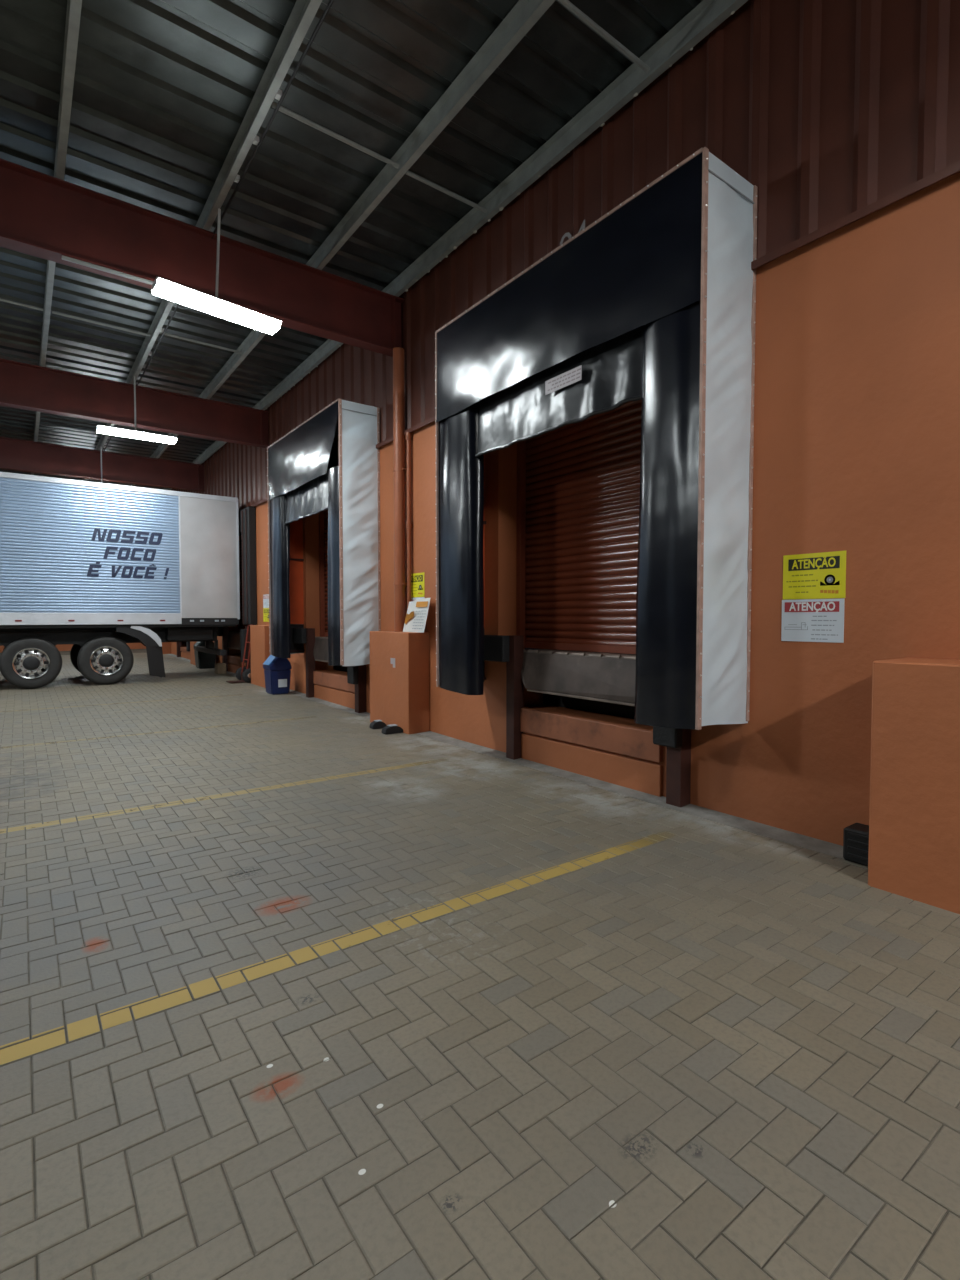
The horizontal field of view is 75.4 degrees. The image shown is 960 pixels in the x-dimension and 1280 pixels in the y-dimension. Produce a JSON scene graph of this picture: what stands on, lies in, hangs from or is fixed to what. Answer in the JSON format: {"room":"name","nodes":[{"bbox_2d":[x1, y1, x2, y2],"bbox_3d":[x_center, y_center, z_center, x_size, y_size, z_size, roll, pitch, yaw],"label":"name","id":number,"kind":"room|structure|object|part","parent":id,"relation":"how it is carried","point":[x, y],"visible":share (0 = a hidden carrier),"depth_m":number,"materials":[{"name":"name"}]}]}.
{"room":"loading dock","nodes":[
{"label":"loading dock","id":0,"kind":"room"},
{"bbox_2d":[0,643,145,652],"bbox_3d":[-19.927,-0.272,18.966,18.550,2.300,0.200,-2,3,-37],"label":"wall","id":1,"kind":"structure","parent":0,"point":[61,647],"depth_m":22.58,"materials":[{"name":"orange paint"}]},
{"bbox_2d":[0,0,702,488],"bbox_3d":[-6.813,-4.779,7.731,10.850,0.135,33.200,-2,3,-37],"label":"ceiling","id":2,"kind":"structure","parent":0,"point":[163,90],"depth_m":5.65,"materials":[{"name":"grey metal"}]},
{"bbox_2d":[0,649,959,1279],"bbox_3d":[-12.477,0.877,10.707,20.650,0.453,48.000,-2,3,-37],"label":"floor","id":3,"kind":"structure","parent":0,"point":[707,1050],"depth_m":2.23,"materials":[{"name":"concrete"}]},
{"bbox_2d":[0,471,239,688],"bbox_3d":[-11.107,-1.052,11.134,12.440,4.002,2.634,-2,3,-37],"label":"trailer","id":4,"kind":"object","parent":3,"relation":"on","point":[98,568],"visible":1,"depth_m":12.35,"materials":[{"name":"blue metal"}]},
{"bbox_3d":[-10.832,-0.332,9.784,11.245,0.230,0.072,-2,3,-37],"label":"rail","id":5,"kind":"part","parent":4,"relation":"part of","materials":[{"name":"white metal"}]},
{"bbox_3d":[-11.140,-0.300,11.146,12.370,0.190,2.460,-2,3,-37],"label":"floor frame","id":6,"kind":"part","parent":4,"relation":"part of","materials":[{"name":"black metal"}]},
{"bbox_3d":[-10.360,-2.958,10.048,12.430,0.100,0.080,-2,3,-37],"label":"rail","id":7,"kind":"part","parent":4,"relation":"part of","materials":[{"name":"white metal"}]},
{"bbox_3d":[-6.849,-0.158,14.331,0.950,0.300,1.580,-2,3,-37],"label":"tail frame","id":8,"kind":"part","parent":4,"relation":"part of","materials":[{"name":"black metal"}]},
{"bbox_3d":[-5.849,-0.398,13.489,1.175,0.140,0.050,-2,3,-37],"label":"rail","id":9,"kind":"part","parent":4,"relation":"part of","materials":[{"name":"metal"}]},
{"bbox_3d":[-5.377,-1.789,13.782,0.050,2.660,0.062,-2,3,-37],"label":"corner post","id":10,"kind":"part","parent":4,"relation":"part of","materials":[{"name":"silver metal"}]},
{"bbox_2d":[0,694,241,711],"bbox_3d":[-6.768,1.050,9.348,6.191,0.004,0.110,-2,3,-37],"label":"painted line","id":11,"kind":"object","parent":3,"relation":"on","point":[239,694],"visible":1,"depth_m":10.14,"materials":[{"name":"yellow paint"}]},
{"bbox_2d":[2,717,306,748],"bbox_3d":[-4.914,1.170,7.015,6.391,0.004,0.110,-2,3,-37],"label":"painted line","id":12,"kind":"object","parent":3,"relation":"on","point":[302,717],"visible":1,"depth_m":7.57,"materials":[{"name":"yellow paint"}]},
{"bbox_2d":[162,642,170,653],"bbox_3d":[-11.016,-0.088,21.593,0.310,1.172,1.000,-2,3,-37],"label":"pillar","id":13,"kind":"structure","parent":3,"relation":"on","point":[166,646],"depth_m":21.21,"materials":[{"name":"orange paint"}]},
{"bbox_2d":[186,642,189,651],"bbox_3d":[-8.510,0.082,18.289,0.219,1.099,0.220,-2,3,-37],"label":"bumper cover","id":14,"kind":"object","parent":3,"relation":"on","point":[187,643],"visible":0.17,"depth_m":18.17,"materials":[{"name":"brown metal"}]},
{"bbox_2d":[190,642,195,664],"bbox_3d":[-7.727,0.114,17.158,0.310,1.222,1.050,-2,3,-37],"label":"pillar","id":15,"kind":"structure","parent":3,"relation":"on","point":[192,655],"depth_m":17.28,"materials":[{"name":"orange paint"}]},
{"bbox_2d":[193,641,215,668],"bbox_3d":[-7.187,0.341,16.228,0.494,0.786,0.480,-2,3,-37],"label":"waste bin","id":16,"kind":"object","parent":3,"relation":"on","point":[203,660],"visible":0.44,"depth_m":16.06,"materials":[{"name":"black plastic"}]},
{"bbox_2d":[193,641,213,649],"bbox_3d":[-7.181,0.103,16.224,0.478,0.296,0.480,-2,3,-37],"label":"hood","id":17,"kind":"object","parent":16,"relation":"attached to","point":[211,644],"depth_m":16.07,"materials":[{"name":"green plastic"}]},
{"bbox_2d":[0,761,428,833],"bbox_3d":[-2.948,1.292,4.448,6.491,0.002,0.110,-2,3,-37],"label":"painted line","id":18,"kind":"object","parent":3,"relation":"on","point":[68,820],"visible":1,"depth_m":4.96,"materials":[{"name":"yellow paint"}]},
{"bbox_2d":[215,663,225,673],"bbox_3d":[-6.218,0.682,14.879,0.210,0.243,0.260,-2,3,-37],"label":"cardboard box","id":19,"kind":"object","parent":3,"relation":"on","point":[220,668],"visible":1,"depth_m":14.78,"materials":[{"name":"brown cardboard"}]},
{"bbox_2d":[217,627,228,670],"bbox_3d":[-6.456,0.203,15.520,0.220,1.144,0.500,-2,3,-37],"label":"bumper cover","id":20,"kind":"object","parent":3,"relation":"on","point":[221,631],"visible":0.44,"depth_m":15.34,"materials":[{"name":"black rubber"}]},
{"bbox_3d":[-6.307,0.207,15.393,0.129,1.144,0.120,-2,3,-37],"label":"channel post","id":21,"kind":"part","parent":20,"relation":"part of","materials":[{"name":"brown metal"}]},
{"bbox_2d":[226,625,250,682],"bbox_3d":[-5.054,0.284,13.117,0.510,1.213,0.608,-2,3,-37],"label":"hand truck","id":22,"kind":"object","parent":3,"relation":"on","point":[243,674],"visible":0.84,"depth_m":13.11,"materials":[{"name":"red paint"}]},
{"bbox_3d":[-5.131,0.786,13.079,0.320,0.188,0.370,-2,3,-37],"label":"toe plate","id":23,"kind":"part","parent":22,"relation":"part of","materials":[{"name":"brown metal"}]},
{"bbox_3d":[-4.943,0.203,13.198,0.182,1.055,0.362,-2,3,-37],"label":"frame","id":24,"kind":"part","parent":22,"relation":"part of","materials":[{"name":"red paint"}]},
{"bbox_2d":[240,626,250,668],"bbox_3d":[-5.176,0.277,13.793,0.219,1.169,0.220,-2,3,-37],"label":"bumper cover","id":25,"kind":"object","parent":3,"relation":"on","point":[243,632],"visible":0.6,"depth_m":13.71,"materials":[{"name":"black rubber"}]},
{"bbox_3d":[-5.125,0.276,13.800,0.129,1.169,0.130,-2,3,-37],"label":"channel post","id":26,"kind":"part","parent":25,"relation":"part of","materials":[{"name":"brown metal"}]},
{"bbox_2d":[250,625,269,687],"bbox_3d":[-4.370,0.329,12.631,0.310,1.252,0.930,-2,3,-37],"label":"pillar","id":27,"kind":"structure","parent":3,"relation":"on","point":[259,634],"depth_m":12.45,"materials":[{"name":"orange paint"}]},
{"bbox_2d":[263,655,291,694],"bbox_3d":[-3.726,0.617,11.394,0.413,0.726,0.420,-2,3,-37],"label":"waste bin","id":28,"kind":"object","parent":3,"relation":"on","point":[277,672],"visible":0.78,"depth_m":11.25,"materials":[{"name":"blue plastic"}]},
{"bbox_2d":[263,657,291,669],"bbox_3d":[-3.720,0.397,11.391,0.397,0.274,0.420,-2,3,-37],"label":"hood","id":29,"kind":"object","parent":28,"relation":"attached to","point":[271,663],"depth_m":11.23,"materials":[{"name":"blue plastic"}]},
{"bbox_3d":[-3.581,0.783,11.270,0.160,0.144,0.006,-2,3,-37],"label":"label plate","id":30,"kind":"part","parent":28,"relation":"part of","materials":[{"name":"white paper"}]},
{"bbox_2d":[293,628,315,697],"bbox_3d":[-3.123,0.397,11.024,0.220,1.214,0.500,-2,3,-37],"label":"bumper cover","id":31,"kind":"object","parent":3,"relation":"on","point":[306,636],"visible":1,"depth_m":10.85,"materials":[{"name":"brown metal"}]},
{"bbox_3d":[-2.974,0.402,10.898,0.129,1.214,0.120,-2,3,-37],"label":"channel post","id":32,"kind":"part","parent":31,"relation":"part of","materials":[{"name":"brown metal"}]},
{"bbox_2d":[0,839,653,1064],"bbox_3d":[-1.321,1.370,2.257,6.496,0.002,0.110,-2,3,-37],"label":"painted line","id":33,"kind":"object","parent":3,"relation":"on","point":[78,1029],"visible":1,"depth_m":2.59,"materials":[{"name":"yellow paint"}]},
{"bbox_2d":[347,665,366,712],"bbox_3d":[-1.843,0.471,9.297,0.219,1.239,0.220,-2,3,-37],"label":"bumper cover","id":34,"kind":"object","parent":3,"relation":"on","point":[356,675],"visible":0.52,"depth_m":9.25,"materials":[{"name":"brown metal"}]},
{"bbox_3d":[-1.792,0.470,9.304,0.129,1.239,0.130,-2,3,-37],"label":"channel post","id":35,"kind":"part","parent":34,"relation":"part of","materials":[{"name":"brown metal"}]},
{"bbox_2d":[369,720,385,728],"bbox_3d":[-1.326,1.096,8.084,0.200,0.100,0.120,-2,3,-37],"label":"chock","id":36,"kind":"object","parent":3,"relation":"on","point":[376,724],"visible":0.94,"depth_m":8.04,"materials":[{"name":"black rubber"}]},
{"bbox_2d":[381,724,402,733],"bbox_3d":[-1.094,1.112,7.771,0.260,0.100,0.120,-2,3,-37],"label":"chock","id":37,"kind":"object","parent":3,"relation":"on","point":[392,728],"visible":1,"depth_m":7.72,"materials":[{"name":"black rubber"}]},
{"bbox_2d":[370,631,429,733],"bbox_3d":[-1.075,0.536,8.188,0.310,1.292,1.060,-2,3,-37],"label":"pillar","id":38,"kind":"structure","parent":3,"relation":"on","point":[399,695],"depth_m":7.84,"materials":[{"name":"orange paint"}]},
{"bbox_2d":[391,658,394,667],"bbox_3d":[-1.118,0.293,7.973,0.004,0.120,0.120,-2,3,-37],"label":"sticker","id":39,"kind":"object","parent":38,"relation":"attached to","point":[392,659],"visible":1,"depth_m":7.96,"materials":[{"name":"white paper"}]},
{"bbox_2d":[403,598,430,632],"bbox_3d":[-0.802,-0.314,7.862,0.115,0.431,0.520,-2,3,-37],"label":"poster","id":40,"kind":"object","parent":38,"relation":"on","point":[416,616],"visible":0.98,"depth_m":7.85,"materials":[{"name":"paper"}]},
{"bbox_2d":[412,616,423,628],"bbox_3d":[-0.761,-0.252,7.762,0.053,0.229,0.255,-2,3,-37],"label":"print","id":41,"kind":"object","parent":40,"relation":"attached to","point":[418,623],"depth_m":7.79},
{"bbox_2d":[484,635,523,759],"bbox_3d":[0.211,0.584,6.528,0.220,1.270,0.500,-2,3,-37],"label":"bumper cover","id":42,"kind":"object","parent":3,"relation":"on","point":[509,649],"visible":0.89,"depth_m":6.36,"materials":[{"name":"brown metal"}]},
{"bbox_3d":[0.360,0.589,6.402,0.129,1.270,0.120,-2,3,-37],"label":"channel post","id":43,"kind":"part","parent":42,"relation":"part of","materials":[{"name":"brown metal"}]},
{"bbox_2d":[653,726,690,806],"bbox_3d":[1.490,0.645,4.801,0.219,1.270,0.220,-2,3,-37],"label":"post","id":44,"kind":"object","parent":3,"relation":"on","point":[677,742],"visible":0.39,"depth_m":4.77,"materials":[{"name":"brown metal"}]},
{"bbox_3d":[1.541,0.645,4.808,0.129,1.270,0.130,-2,3,-37],"label":"channel post","id":45,"kind":"part","parent":44,"relation":"part of","materials":[{"name":"brown metal"}]},
{"bbox_2d":[868,658,959,913],"bbox_3d":[2.612,0.747,3.071,0.480,1.250,1.060,-2,3,-37],"label":"pillar","id":46,"kind":"structure","parent":3,"relation":"on","point":[914,852],"depth_m":3.18,"materials":[{"name":"orange paint"}]},
{"bbox_2d":[171,0,959,845],"bbox_3d":[-2.780,-1.839,10.949,0.425,6.100,33.000,-2,3,-37],"label":"wall","id":47,"kind":"structure","parent":0,"point":[831,109],"depth_m":4.11,"materials":[{"name":"orange paint"}]},
{"bbox_2d":[0,437,204,491],"bbox_3d":[-11.755,-4.367,14.169,10.350,0.705,0.200,-2,3,-37],"label":"roof beam","id":48,"kind":"structure","parent":47,"relation":"attached to","point":[15,454],"depth_m":15.70,"materials":[{"name":"red metal"}]},
{"bbox_2d":[0,358,269,447],"bbox_3d":[-8.463,-4.210,9.729,10.350,0.705,0.200,-2,3,-37],"label":"roof beam","id":49,"kind":"structure","parent":47,"relation":"attached to","point":[25,386],"depth_m":11.23,"materials":[{"name":"red metal"}]},
{"bbox_3d":[-6.824,-4.592,7.543,0.064,0.204,32.500,-2,3,-37],"label":"roof purlin","id":50,"kind":"structure","parent":49,"relation":"on","visible":0},
{"bbox_2d":[0,298,42,310],"bbox_3d":[-6.510,-4.544,8.213,1.200,0.038,0.038,-2,3,-37],"label":"rod","id":51,"kind":"object","parent":50,"relation":"attached to","point":[1,299],"visible":1,"depth_m":8.42,"materials":[{"name":"grey metal"}]},
{"bbox_3d":[-9.046,0.628,19.200,0.042,0.446,1.730,-2,3,-37],"label":"sill","id":52,"kind":"part","parent":47,"relation":"part of","materials":[{"name":"orange paint"}]},
{"bbox_2d":[0,158,404,356],"bbox_3d":[-5.160,-4.052,5.272,10.350,0.705,0.200,-2,3,-37],"label":"roof beam","id":53,"kind":"structure","parent":47,"relation":"attached to","point":[42,215],"depth_m":6.68,"materials":[{"name":"red metal"}]},
{"bbox_2d":[31,0,81,474],"bbox_3d":[-5.780,-4.619,8.316,0.064,0.204,32.500,-2,3,-37],"label":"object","id":54,"kind":"structure","parent":53,"relation":"on","point":[73,14],"depth_m":5.30,"materials":[{"name":"grey metal"}]},
{"bbox_2d":[52,311,149,336],"bbox_3d":[-5.458,-4.571,8.992,1.220,0.038,0.038,-2,3,-37],"label":"rod","id":55,"kind":"object","parent":54,"relation":"attached to","point":[53,312],"visible":1,"depth_m":8.96,"materials":[{"name":"grey metal"}]},
{"bbox_2d":[62,255,153,284],"bbox_3d":[-3.712,-3.718,6.269,0.850,0.028,0.040,-2,3,-37],"label":"rod","id":56,"kind":"object","parent":53,"relation":"attached to","point":[65,258],"visible":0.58,"depth_m":6.23,"materials":[{"name":"grey metal"}]},
{"bbox_2d":[82,0,333,480],"bbox_3d":[-4.695,-4.634,9.120,0.124,0.232,32.500,-2,3,-37],"label":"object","id":57,"kind":"structure","parent":53,"relation":"on","point":[302,15],"depth_m":5.46,"materials":[{"name":"white paint"}]},
{"bbox_2d":[100,447,102,482],"bbox_3d":[-9.312,-4.241,15.337,1.224,1.050,0.306,-2,3,-37],"label":"lamp","id":58,"kind":"object","parent":57,"relation":"hanging from","point":[100,447],"visible":0.09,"depth_m":15.31,"materials":[{"name":"grey metal"}]},
{"bbox_2d":[96,376,176,443],"bbox_3d":[-6.008,-4.083,10.880,1.224,1.050,0.306,-2,3,-37],"label":"hanging lamp","id":59,"kind":"object","parent":57,"relation":"hanging from","point":[103,429],"visible":1,"depth_m":10.85,"materials":[{"name":"white plastic"}]},
{"bbox_3d":[-6.033,-4.127,10.861,0.026,0.960,0.026,1,2,31],"label":"rod","id":60,"kind":"part","parent":59,"relation":"part of","materials":[{"name":"grey metal"}]},
{"bbox_2d":[97,426,176,443],"bbox_3d":[-6.008,-3.586,10.898,1.200,0.055,0.300,-2,3,-37],"label":"diffuser","id":61,"kind":"object","parent":59,"relation":"attached to","point":[109,430],"depth_m":10.81,"materials":[{"name":"white plastic"}]},
{"bbox_2d":[160,332,241,353],"bbox_3d":[-4.292,-4.593,9.607,1.185,0.038,0.038,-2,3,-37],"label":"rod","id":62,"kind":"object","parent":57,"relation":"attached to","point":[166,334],"visible":1,"depth_m":9.59,"materials":[{"name":"grey metal"}]},
{"bbox_2d":[151,208,281,334],"bbox_3d":[-2.703,-3.912,6.425,1.226,1.078,0.306,-2,3,-39],"label":"hanging lamp","id":63,"kind":"object","parent":57,"relation":"hanging from","point":[161,287],"visible":1,"depth_m":6.39,"materials":[{"name":"white plastic"}]},
{"bbox_2d":[152,278,280,334],"bbox_3d":[-2.704,-3.428,6.442,1.200,0.055,0.300,2,1,-39],"label":"diffuser","id":64,"kind":"object","parent":63,"relation":"attached to","point":[161,287],"depth_m":6.35,"materials":[{"name":"white plastic"}]},
{"bbox_3d":[-2.708,-3.970,6.419,0.028,0.960,0.028,2,1,-39],"label":"rod","id":65,"kind":"part","parent":63,"relation":"part of","materials":[{"name":"grey metal"}]},
{"bbox_2d":[272,102,398,168],"bbox_3d":[-1.244,-4.447,5.495,1.185,0.038,0.038,-2,3,-37],"label":"rod","id":66,"kind":"object","parent":57,"relation":"attached to","point":[282,109],"visible":0.92,"depth_m":5.46,"materials":[{"name":"grey metal"}]},
{"bbox_2d":[127,0,554,485],"bbox_3d":[-3.690,-4.674,9.863,0.064,0.204,32.500,-2,3,-37],"label":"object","id":67,"kind":"structure","parent":53,"relation":"on","point":[522,17],"depth_m":5.56,"materials":[{"name":"grey metal"}]},
{"bbox_2d":[405,170,486,212],"bbox_3d":[-0.318,-4.473,6.205,0.960,0.038,0.038,-2,3,-37],"label":"rod","id":68,"kind":"object","parent":67,"relation":"attached to","point":[409,173],"visible":0.92,"depth_m":6.18,"materials":[{"name":"grey metal"}]},
{"bbox_2d":[557,0,649,72],"bbox_3d":[0.920,-4.413,4.535,0.960,0.038,0.038,-2,3,-37],"label":"rod","id":69,"kind":"object","parent":67,"relation":"attached to","point":[566,3],"visible":1,"depth_m":4.51,"materials":[{"name":"grey metal"}]},
{"bbox_2d":[163,0,747,489],"bbox_3d":[-2.831,-4.688,10.499,0.083,0.222,32.500,-2,3,-37],"label":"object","id":70,"kind":"structure","parent":53,"relation":"on","point":[707,15],"depth_m":5.71,"materials":[{"name":"metal"}]},
{"bbox_2d":[227,631,240,649],"bbox_3d":[-5.636,0.158,14.924,0.510,0.727,2.310,-2,3,-37],"label":"dock leveller","id":71,"kind":"object","parent":47,"relation":"attached to","point":[233,641],"visible":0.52,"depth_m":14.91,"materials":[{"name":"metal"}]},
{"bbox_3d":[-5.713,0.808,14.704,0.042,0.404,1.730,-2,3,-37],"label":"sill","id":72,"kind":"part","parent":47,"relation":"part of","materials":[{"name":"orange paint"}]},
{"bbox_2d":[235,540,247,630],"bbox_3d":[-5.547,-1.368,14.936,0.112,2.336,2.270,-2,3,-37],"label":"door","id":73,"kind":"structure","parent":47,"relation":"in","point":[240,626],"depth_m":15.61,"materials":[{"name":"brown metal"}]},
{"bbox_2d":[239,506,256,624],"bbox_3d":[-5.958,-1.650,14.808,0.187,2.550,3.530,-2,3,-37],"label":"shelter","id":74,"kind":"object","parent":47,"relation":"attached to","point":[247,516],"visible":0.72,"depth_m":13.43,"materials":[{"name":"black plastic"}]},
{"bbox_2d":[263,608,268,621],"bbox_3d":[-4.454,-0.522,12.968,0.007,0.285,0.440,-2,3,-37],"label":"safety sign","id":75,"kind":"object","parent":47,"relation":"attached to","point":[265,610],"visible":0.98,"depth_m":13.00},
{"bbox_2d":[263,594,268,607],"bbox_3d":[-4.454,-0.809,12.958,0.007,0.280,0.440,-2,3,-37],"label":"safety sign","id":76,"kind":"object","parent":47,"relation":"attached to","point":[265,597],"visible":0.98,"depth_m":12.96,"materials":[{"name":"white paint"}]},
{"bbox_2d":[251,437,392,506],"bbox_3d":[-6.875,-3.006,16.123,0.080,0.083,19.550,-2,3,-37],"label":"trim","id":77,"kind":"structure","parent":47,"relation":"attached to","point":[390,439],"depth_m":8.72,"materials":[{"name":"metal"}]},
{"bbox_2d":[319,510,327,635],"bbox_3d":[-2.214,-1.208,10.439,0.112,2.336,2.270,-2,3,-37],"label":"door","id":78,"kind":"structure","parent":47,"relation":"in","point":[323,516],"depth_m":11.28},
{"bbox_3d":[-2.884,-1.211,11.312,0.075,2.280,0.070,-2,3,-37],"label":"guide rail","id":79,"kind":"part","parent":78,"relation":"part of","materials":[{"name":"brown metal"}]},
{"bbox_2d":[267,398,380,665],"bbox_3d":[-2.578,-1.499,9.873,0.634,3.667,3.089,-2,3,-37],"label":"shelter","id":80,"kind":"object","parent":47,"relation":"attached to","point":[301,484],"visible":0.99,"depth_m":8.79,"materials":[{"name":"fabric"}]},
{"bbox_2d":[270,493,290,657],"bbox_3d":[-3.492,-1.109,10.695,0.639,2.830,0.118,2,3,41],"label":"curtain","id":81,"kind":"object","parent":80,"relation":"hanging from","point":[279,531],"depth_m":10.56,"materials":[{"name":"black plastic"}]},
{"bbox_3d":[-3.412,-1.548,11.077,0.540,3.550,0.040,-2,3,-37],"label":"frame","id":82,"kind":"part","parent":80,"relation":"part of","materials":[{"name":"brown metal"}]},
{"bbox_2d":[268,401,337,499],"bbox_3d":[-2.818,-2.847,9.650,0.040,0.933,3.017,-2,3,-37],"label":"curtain","id":83,"kind":"object","parent":80,"relation":"hanging from","point":[302,455],"depth_m":9.48,"materials":[{"name":"black plastic"}]},
{"bbox_2d":[328,466,341,665],"bbox_3d":[-2.065,-1.017,8.782,0.113,2.780,0.618,-1,2,-24],"label":"curtain","id":84,"kind":"object","parent":80,"relation":"hanging from","point":[335,473],"depth_m":8.68,"materials":[{"name":"black plastic"}]},
{"bbox_3d":[-1.660,-1.459,8.671,0.588,3.638,0.065,-2,3,-37],"label":"panel","id":85,"kind":"part","parent":80,"relation":"part of","materials":[{"name":"white fabric"}]},
{"bbox_2d":[313,636,346,671],"bbox_3d":[-2.303,0.318,10.427,0.510,0.727,2.310,-2,3,-37],"label":"dock leveller","id":86,"kind":"object","parent":47,"relation":"attached to","point":[320,651],"visible":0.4,"depth_m":10.65,"materials":[{"name":"metal"}]},
{"bbox_3d":[-2.379,0.989,10.207,0.042,0.362,1.730,-2,3,-37],"label":"sill","id":87,"kind":"part","parent":47,"relation":"part of","materials":[{"name":"orange paint"}]},
{"bbox_2d":[393,347,406,631],"bbox_3d":[-1.062,-1.956,8.197,0.170,3.690,0.200,-2,3,-37],"label":"downpipe","id":88,"kind":"object","parent":47,"relation":"attached to","point":[399,469],"visible":0.94,"depth_m":8.14,"materials":[{"name":"metal"}]},
{"bbox_2d":[406,432,411,609],"bbox_3d":[-0.926,-1.397,8.093,0.073,2.580,0.073,-2,3,-37],"label":"conduit pipe","id":89,"kind":"object","parent":47,"relation":"attached to","point":[408,435],"visible":0.89,"depth_m":8.06,"materials":[{"name":"brown metal"}]},
{"bbox_2d":[411,572,423,596],"bbox_3d":[-0.826,-0.711,8.060,0.007,0.310,0.390,-2,3,-37],"label":"safety sign","id":90,"kind":"object","parent":47,"relation":"attached to","point":[417,579],"visible":0.97,"depth_m":8.03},
{"bbox_2d":[166,654,864,865],"bbox_3d":[-2.678,0.973,10.502,0.250,0.312,32.000,-2,3,-37],"label":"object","id":91,"kind":"structure","parent":47,"relation":"attached to","point":[789,837],"depth_m":4.97,"materials":[{"name":"concrete"}]},
{"bbox_2d":[176,642,181,656],"bbox_3d":[-9.789,0.009,20.015,0.220,1.074,0.500,-2,3,-37],"label":"bumper cover","id":92,"kind":"object","parent":91,"relation":"on","point":[179,644],"visible":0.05,"depth_m":19.85,"materials":[{"name":"black rubber"}]},
{"bbox_2d":[843,822,868,865],"bbox_3d":[2.292,1.219,3.691,0.178,0.197,0.190,-2,3,-37],"label":"wheel chock","id":93,"kind":"object","parent":91,"relation":"on","point":[856,835],"visible":0.52,"depth_m":3.66,"materials":[{"name":"black rubber"}]},
{"bbox_2d":[560,220,584,244],"bbox_3d":[0.852,-3.658,5.694,0.001,0.238,0.360,-2,3,-37],"label":"number","id":94,"kind":"object","parent":47,"relation":"attached to","point":[582,227],"visible":0.3,"depth_m":5.73,"materials":[{"name":"paint"}]},
{"bbox_2d":[521,649,635,718],"bbox_3d":[1.030,0.477,5.930,0.510,0.727,2.310,-2,3,-37],"label":"dock leveller","id":95,"kind":"object","parent":47,"relation":"attached to","point":[597,682],"visible":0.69,"depth_m":5.80,"materials":[{"name":"metal"}]},
{"bbox_2d":[516,400,641,653],"bbox_3d":[1.119,-1.049,5.942,0.112,2.336,2.270,-2,3,-37],"label":"door","id":96,"kind":"structure","parent":47,"relation":"in","point":[578,484],"depth_m":6.15,"materials":[{"name":"brown metal"}]},
{"bbox_3d":[0.450,-1.052,6.815,0.075,2.280,0.070,-2,3,-37],"label":"guide rail","id":97,"kind":"part","parent":96,"relation":"part of","materials":[{"name":"brown metal"}]},
{"bbox_3d":[0.954,1.158,5.710,0.042,0.342,1.730,-2,3,-37],"label":"sill","id":98,"kind":"part","parent":47,"relation":"part of","materials":[{"name":"orange paint"}]},
{"bbox_2d":[435,147,757,729],"bbox_3d":[0.717,-1.302,5.430,0.632,3.747,3.209,-2,3,-37],"label":"shelter","id":99,"kind":"object","parent":47,"relation":"attached to","point":[653,302],"visible":1,"depth_m":4.33,"materials":[{"name":"black plastic"}]},
{"bbox_3d":[-0.210,-1.350,6.716,0.586,3.717,0.037,-2,3,-37],"label":"panel","id":100,"kind":"part","parent":99,"relation":"part of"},
{"bbox_2d":[438,401,483,694],"bbox_3d":[-0.237,-0.914,6.302,0.639,2.910,0.119,2,3,41],"label":"curtain","id":101,"kind":"object","parent":99,"relation":"hanging from","point":[460,466],"depth_m":6.21,"materials":[{"name":"black plastic"}]},
{"bbox_2d":[548,368,580,390],"bbox_3d":[0.684,-2.119,5.060,0.001,0.072,0.386,-2,3,-37],"label":"print","id":102,"kind":"object","parent":99,"relation":"attached to","point":[572,376],"depth_m":5.05},
{"bbox_2d":[436,153,701,422],"bbox_3d":[0.477,-2.690,5.208,0.039,0.932,3.143,-2,3,-37],"label":"curtain","id":103,"kind":"object","parent":99,"relation":"hanging from","point":[639,264],"depth_m":4.74,"materials":[{"name":"black plastic"}]},
{"bbox_2d":[634,300,700,729],"bbox_3d":[1.267,-0.842,4.285,0.108,2.910,0.619,-1,2,-25],"label":"curtain","id":104,"kind":"object","parent":99,"relation":"hanging from","point":[667,345],"depth_m":4.22,"materials":[{"name":"black plastic"}]},
{"bbox_3d":[1.675,-1.260,4.173,0.587,3.717,0.048,-2,3,-37],"label":"panel","id":105,"kind":"part","parent":99,"relation":"part of","materials":[{"name":"white fabric"}]},
{"bbox_2d":[404,161,959,434],"bbox_3d":[2.965,-2.536,2.848,0.080,0.083,13.190,-2,3,-37],"label":"trim","id":106,"kind":"structure","parent":47,"relation":"attached to","point":[954,168],"depth_m":3.74,"materials":[{"name":"metal"}]},
{"bbox_2d":[781,598,844,642],"bbox_3d":[2.160,-0.127,4.047,0.007,0.277,0.395,-2,3,-37],"label":"safety sign","id":107,"kind":"object","parent":47,"relation":"attached to","point":[804,620],"visible":1,"depth_m":4.04,"materials":[{"name":"white paint"}]},
{"bbox_2d":[811,616,837,639],"bbox_3d":[2.208,-0.079,3.981,0.001,0.153,0.166,-2,3,-37],"label":"print","id":108,"kind":"object","parent":107,"relation":"attached to","point":[822,627],"depth_m":3.98},
{"bbox_2d":[783,551,845,598],"bbox_3d":[2.163,-0.415,4.032,0.007,0.295,0.395,-2,3,-37],"label":"safety sign","id":109,"kind":"object","parent":47,"relation":"attached to","point":[822,575],"visible":1,"depth_m":4.02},
{"bbox_2d":[786,574,817,592],"bbox_3d":[2.120,-0.370,4.090,0.001,0.120,0.205,-2,3,-37],"label":"print","id":110,"kind":"object","parent":109,"relation":"attached to","point":[795,583],"depth_m":4.09}
]}

